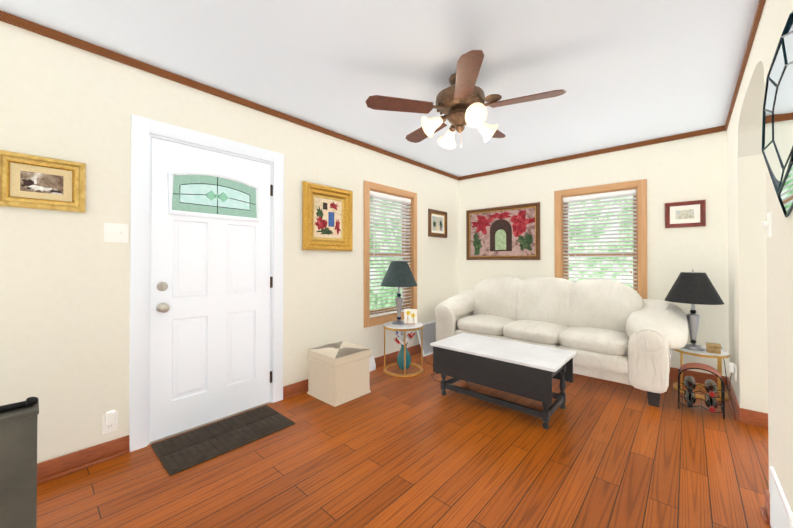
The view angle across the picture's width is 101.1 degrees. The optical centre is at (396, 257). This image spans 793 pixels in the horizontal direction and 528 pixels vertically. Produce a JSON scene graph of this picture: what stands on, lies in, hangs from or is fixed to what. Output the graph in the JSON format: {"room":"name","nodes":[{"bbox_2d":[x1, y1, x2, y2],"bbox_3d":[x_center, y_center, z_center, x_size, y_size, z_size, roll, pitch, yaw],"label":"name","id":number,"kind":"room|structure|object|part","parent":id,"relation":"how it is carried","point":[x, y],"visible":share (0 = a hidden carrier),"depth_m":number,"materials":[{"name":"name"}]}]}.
{"room":"living room","nodes":[
{"label":"living room","id":0,"kind":"room"},
{"bbox_2d":[0,21,458,462],"bbox_3d":[-0.703,-0.012,3.307,0.180,2.490,5.160,0,-1,42],"label":"wall","id":1,"kind":"structure","parent":0,"point":[65,317],"depth_m":1.98,"materials":[{"name":"beige paint"}]},
{"bbox_2d":[0,150,85,212],"bbox_3d":[-1.931,-0.408,1.779,0.030,0.287,0.340,0,-1,42],"label":"framed picture","id":2,"kind":"object","parent":1,"relation":"attached to","point":[35,182],"visible":1,"depth_m":1.78,"materials":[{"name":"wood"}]},
{"bbox_2d":[37,435,129,483],"bbox_3d":[-1.941,1.168,1.755,0.028,0.105,0.790,0,-1,42],"label":"baseboard","id":3,"kind":"structure","parent":1,"relation":"attached to","point":[54,468],"depth_m":1.88,"materials":[{"name":"brown wood"}]},
{"bbox_2d":[102,410,117,433],"bbox_3d":[-1.735,0.999,1.979,0.040,0.133,0.070,0,-1,42],"label":"outlet","id":4,"kind":"object","parent":1,"relation":"attached to","point":[110,421],"visible":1,"depth_m":1.97,"materials":[{"name":"white plastic"}]},
{"bbox_2d":[104,223,128,242],"bbox_3d":[-1.726,-0.153,2.013,0.020,0.116,0.116,0,-1,42],"label":"light switch","id":5,"kind":"object","parent":1,"relation":"attached to","point":[113,232],"visible":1,"depth_m":2.01,"materials":[{"name":"white plastic"}]},
{"bbox_2d":[129,114,283,451],"bbox_3d":[-1.391,0.161,2.499,0.169,2.131,1.042,0,-1,42],"label":"door frame","id":6,"kind":"structure","parent":1,"relation":"attached to","point":[142,128],"depth_m":2.12,"materials":[{"name":"white wood"}]},
{"bbox_2d":[150,137,272,441],"bbox_3d":[-1.327,0.210,2.456,0.116,2.008,0.846,0,-1,42],"label":"door","id":7,"kind":"structure","parent":1,"relation":"in","point":[211,282],"depth_m":2.40,"materials":[{"name":"white wood"}]},
{"bbox_2d":[0,10,459,179],"bbox_3d":[-0.629,-1.233,3.250,0.018,0.050,4.800,0,-1,42],"label":"crown molding","id":8,"kind":"structure","parent":1,"relation":"attached to","point":[14,20],"depth_m":2.24,"materials":[{"name":"brown wood"}]},
{"bbox_2d":[302,181,352,250],"bbox_3d":[-0.653,-0.383,3.188,0.055,0.630,0.575,0,-1,42],"label":"framed picture","id":9,"kind":"object","parent":1,"relation":"attached to","point":[327,218],"visible":1,"depth_m":3.17,"materials":[{"name":"gold wood"}]},
{"bbox_2d":[283,344,420,398],"bbox_3d":[-0.005,1.185,3.921,0.028,0.105,2.940,0,-1,42],"label":"baseboard","id":10,"kind":"structure","parent":1,"relation":"attached to","point":[291,390],"depth_m":3.01,"materials":[{"name":"brown wood"}]},
{"bbox_2d":[370,355,375,370],"bbox_3d":[-0.432,1.161,3.418,0.062,0.145,0.540,0,-1,42],"label":"air vent","id":11,"kind":"object","parent":1,"relation":"in","point":[372,364],"visible":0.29,"depth_m":3.58,"materials":[{"name":"white"}]},
{"bbox_2d":[364,180,416,327],"bbox_3d":[-0.097,-0.037,3.939,0.160,1.604,0.924,0,-1,42],"label":"window","id":12,"kind":"structure","parent":1,"relation":"in","point":[407,200],"depth_m":3.87,"materials":[{"name":"brown wood"}]},
{"bbox_2d":[428,209,446,237],"bbox_3d":[0.589,-0.477,4.597,0.030,0.380,0.440,0,-1,42],"label":"framed picture","id":13,"kind":"object","parent":1,"relation":"attached to","point":[437,223],"visible":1,"depth_m":4.58,"materials":[{"name":"brown wood"}]},
{"bbox_2d":[0,0,758,176],"bbox_3d":[1.079,-1.320,1.724,4.960,0.100,5.160,0,-1,42],"label":"ceiling","id":14,"kind":"structure","parent":0,"point":[622,72],"depth_m":2.06,"materials":[{"name":"white paint"}]},
{"bbox_2d":[365,50,566,148],"bbox_3d":[0.483,-1.014,2.330,1.265,0.502,1.217,0,-1,42],"label":"fan","id":15,"kind":"object","parent":14,"relation":"hanging from","point":[461,100],"visible":1,"depth_m":2.18,"materials":[{"name":"brown wood"}]},
{"bbox_2d":[37,352,770,527],"bbox_3d":[0.483,1.274,2.236,3.360,0.100,5.160,0,-1,42],"label":"floor","id":16,"kind":"structure","parent":0,"point":[417,451],"depth_m":1.86,"materials":[{"name":"brown wood"}]},
{"bbox_2d":[0,397,38,527],"bbox_3d":[-1.595,0.886,1.177,0.158,0.658,0.406,0,-1,42],"label":"trash can","id":17,"kind":"object","parent":16,"relation":"on","point":[18,464],"visible":1,"depth_m":1.24,"materials":[{"name":"black metal"}]},
{"bbox_2d":[151,405,294,475],"bbox_3d":[-1.170,1.214,2.260,0.445,0.021,0.780,0,-1,42],"label":"door mat","id":18,"kind":"object","parent":16,"relation":"on","point":[182,452],"visible":1,"depth_m":2.18,"materials":[{"name":"rubber"}]},
{"bbox_2d":[307,341,370,406],"bbox_3d":[-0.521,1.017,2.961,0.412,0.426,0.412,0,-1,42],"label":"storage box","id":19,"kind":"object","parent":16,"relation":"on","point":[338,373],"visible":1,"depth_m":2.82,"materials":[{"name":"fabric"}]},
{"bbox_2d":[383,321,422,376],"bbox_3d":[0.075,0.983,3.583,0.440,0.505,0.440,0,-1,42],"label":"side table","id":20,"kind":"object","parent":16,"relation":"on","point":[405,327],"visible":0.81,"depth_m":3.45,"materials":[{"name":"gold metal"}]},
{"bbox_2d":[381,259,417,324],"bbox_3d":[0.028,0.369,3.603,0.410,0.721,0.410,0,-1,42],"label":"lamp","id":21,"kind":"object","parent":20,"relation":"on","point":[398,274],"visible":1,"depth_m":3.50,"materials":[{"name":"black fabric"}]},
{"bbox_2d":[394,331,414,369],"bbox_3d":[0.068,0.999,3.576,0.241,0.429,0.246,0,-1,42],"label":"vase","id":22,"kind":"object","parent":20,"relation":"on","point":[399,338],"visible":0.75,"depth_m":3.52,"materials":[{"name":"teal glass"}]},
{"bbox_2d":[404,309,416,324],"bbox_3d":[0.154,0.646,3.550,0.130,0.168,0.118,0,-1,42],"label":"card","id":23,"kind":"object","parent":20,"relation":"on","point":[410,316],"visible":1,"depth_m":3.55,"materials":[{"name":"white paper"}]},
{"bbox_2d":[417,320,435,356],"bbox_3d":[0.447,1.050,4.290,0.140,0.381,0.470,0,-1,42],"label":"board","id":24,"kind":"object","parent":16,"relation":"on","point":[429,332],"visible":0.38,"depth_m":4.26,"materials":[{"name":"white"}]},
{"bbox_2d":[430,333,576,428],"bbox_3d":[0.895,1.001,2.819,1.060,0.455,0.585,0,-1,42],"label":"coffee table","id":25,"kind":"object","parent":16,"relation":"on","point":[527,370],"visible":1,"depth_m":2.63,"materials":[{"name":"black wood"}]},
{"bbox_2d":[435,276,687,406],"bbox_3d":[1.638,0.733,3.690,2.480,1.007,0.980,0,-1,42],"label":"sofa","id":26,"kind":"object","parent":16,"relation":"on","point":[612,330],"visible":0.85,"depth_m":3.27,"materials":[{"name":"beige leather"}]},
{"bbox_2d":[673,345,729,400],"bbox_3d":[2.788,1.034,2.994,0.390,0.392,0.390,0,-1,42],"label":"side table","id":27,"kind":"object","parent":16,"relation":"on","point":[723,354],"visible":0.6,"depth_m":2.90,"materials":[{"name":"gold metal"}]},
{"bbox_2d":[665,269,731,390],"bbox_3d":[2.714,0.639,2.963,0.435,1.067,0.495,0,-1,42],"label":"lamp","id":28,"kind":"object","parent":27,"relation":"on","point":[692,288],"depth_m":2.93,"materials":[{"name":"black fabric"}]},
{"bbox_3d":[2.844,1.000,2.844,0.087,0.344,0.495,0,-1,42],"label":"lamp cord","id":29,"kind":"part","parent":28,"relation":"part of","materials":[{"name":"white plastic"}]},
{"bbox_2d":[706,342,720,353],"bbox_3d":[2.795,0.797,2.876,0.096,0.078,0.076,0,-1,42],"label":"trinket box","id":30,"kind":"object","parent":27,"relation":"on","point":[713,348],"visible":1,"depth_m":2.85,"materials":[{"name":"wood"}]},
{"bbox_2d":[678,363,724,418],"bbox_3d":[2.420,1.049,2.597,0.269,0.356,0.302,0,-1,42],"label":"wine rack","id":31,"kind":"object","parent":16,"relation":"on","point":[710,401],"visible":1,"depth_m":2.59,"materials":[{"name":"black metal"}]},
{"bbox_2d":[459,130,728,376],"bbox_3d":[2.210,-0.006,4.043,3.180,2.490,0.180,0,-1,42],"label":"wall","id":32,"kind":"structure","parent":0,"point":[688,169],"depth_m":3.43,"materials":[{"name":"beige paint"}]},
{"bbox_2d":[466,202,539,259],"bbox_3d":[1.456,-0.342,4.575,1.070,0.750,0.035,0,-1,42],"label":"framed picture","id":33,"kind":"object","parent":32,"relation":"attached to","point":[511,232],"visible":1,"depth_m":4.55,"materials":[{"name":"multicoloured wood"}]},
{"bbox_2d":[460,126,719,179],"bbox_3d":[2.043,-1.226,4.069,2.850,0.050,0.018,0,-1,42],"label":"crown molding","id":34,"kind":"structure","parent":32,"relation":"attached to","point":[716,129],"depth_m":3.75,"materials":[{"name":"brown wood"}]},
{"bbox_2d":[554,179,646,298],"bbox_3d":[2.383,-0.038,3.848,0.924,1.604,0.160,0,-1,42],"label":"window","id":35,"kind":"structure","parent":32,"relation":"in","point":[635,189],"depth_m":3.78,"materials":[{"name":"brown wood"}]},
{"bbox_2d":[665,199,705,227],"bbox_3d":[2.905,-0.437,3.287,0.310,0.260,0.025,0,-1,42],"label":"landscape picture","id":36,"kind":"object","parent":32,"relation":"attached to","point":[685,214],"visible":1,"depth_m":3.29,"materials":[{"name":"brown wood"}]},
{"bbox_2d":[669,367,723,386],"bbox_3d":[2.055,1.186,4.032,2.890,0.105,0.028,0,-1,42],"label":"baseboard","id":37,"kind":"structure","parent":32,"relation":"attached to","point":[699,377],"depth_m":3.22,"materials":[{"name":"brown wood"}]},
{"bbox_2d":[727,0,792,512],"bbox_3d":[1.578,-0.030,1.147,0.260,2.490,4.980,0,-1,42],"label":"wall","id":38,"kind":"structure","parent":0,"point":[760,291],"depth_m":2.35,"materials":[{"name":"beige paint"}]},
{"bbox_2d":[729,362,735,380],"bbox_3d":[2.713,0.919,2.633,0.040,0.133,0.070,0,-1,42],"label":"outlet","id":39,"kind":"object","parent":38,"relation":"attached to","point":[732,367],"visible":1,"depth_m":2.62,"materials":[{"name":"white plastic"}]},
{"bbox_2d":[724,376,742,422],"bbox_3d":[2.831,1.176,2.751,0.032,0.105,0.844,0,-1,42],"label":"baseboard","id":40,"kind":"structure","parent":38,"relation":"attached to","point":[737,412],"depth_m":2.61,"materials":[{"name":"brown wood"}]},
{"bbox_2d":[720,0,765,131],"bbox_3d":[1.535,-1.248,1.316,0.018,0.050,4.800,0,-1,42],"label":"crown molding","id":41,"kind":"structure","parent":38,"relation":"attached to","point":[761,3],"depth_m":1.99,"materials":[{"name":"brown wood"}]},
{"bbox_2d":[762,211,771,237],"bbox_3d":[1.709,-0.152,1.507,0.025,0.116,0.070,0,-1,42],"label":"dimmer switch","id":42,"kind":"object","parent":38,"relation":"attached to","point":[767,224],"visible":1,"depth_m":1.50,"materials":[{"name":"white plastic"}]},
{"bbox_2d":[762,11,792,216],"bbox_3d":[1.408,-0.507,1.181,0.033,0.712,0.887,0,-1,42],"label":"mirror","id":43,"kind":"object","parent":38,"relation":"attached to","point":[777,135],"visible":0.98,"depth_m":1.22,"materials":[{"name":"clear glass"}]},
{"bbox_2d":[770,466,792,527],"bbox_3d":[1.400,1.074,1.143,0.012,0.267,0.890,0,-1,42],"label":"baseboard","id":44,"kind":"structure","parent":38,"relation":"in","point":[781,514],"depth_m":1.35,"materials":[{"name":"white"}]},
{"label":"outside","id":45,"kind":"structure","parent":0,"visible":0},
{"bbox_2d":[370,196,633,309],"bbox_3d":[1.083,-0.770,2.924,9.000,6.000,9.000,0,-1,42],"label":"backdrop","id":46,"kind":"structure","parent":45,"point":[395,293],"depth_m":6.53,"materials":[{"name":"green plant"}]}
]}

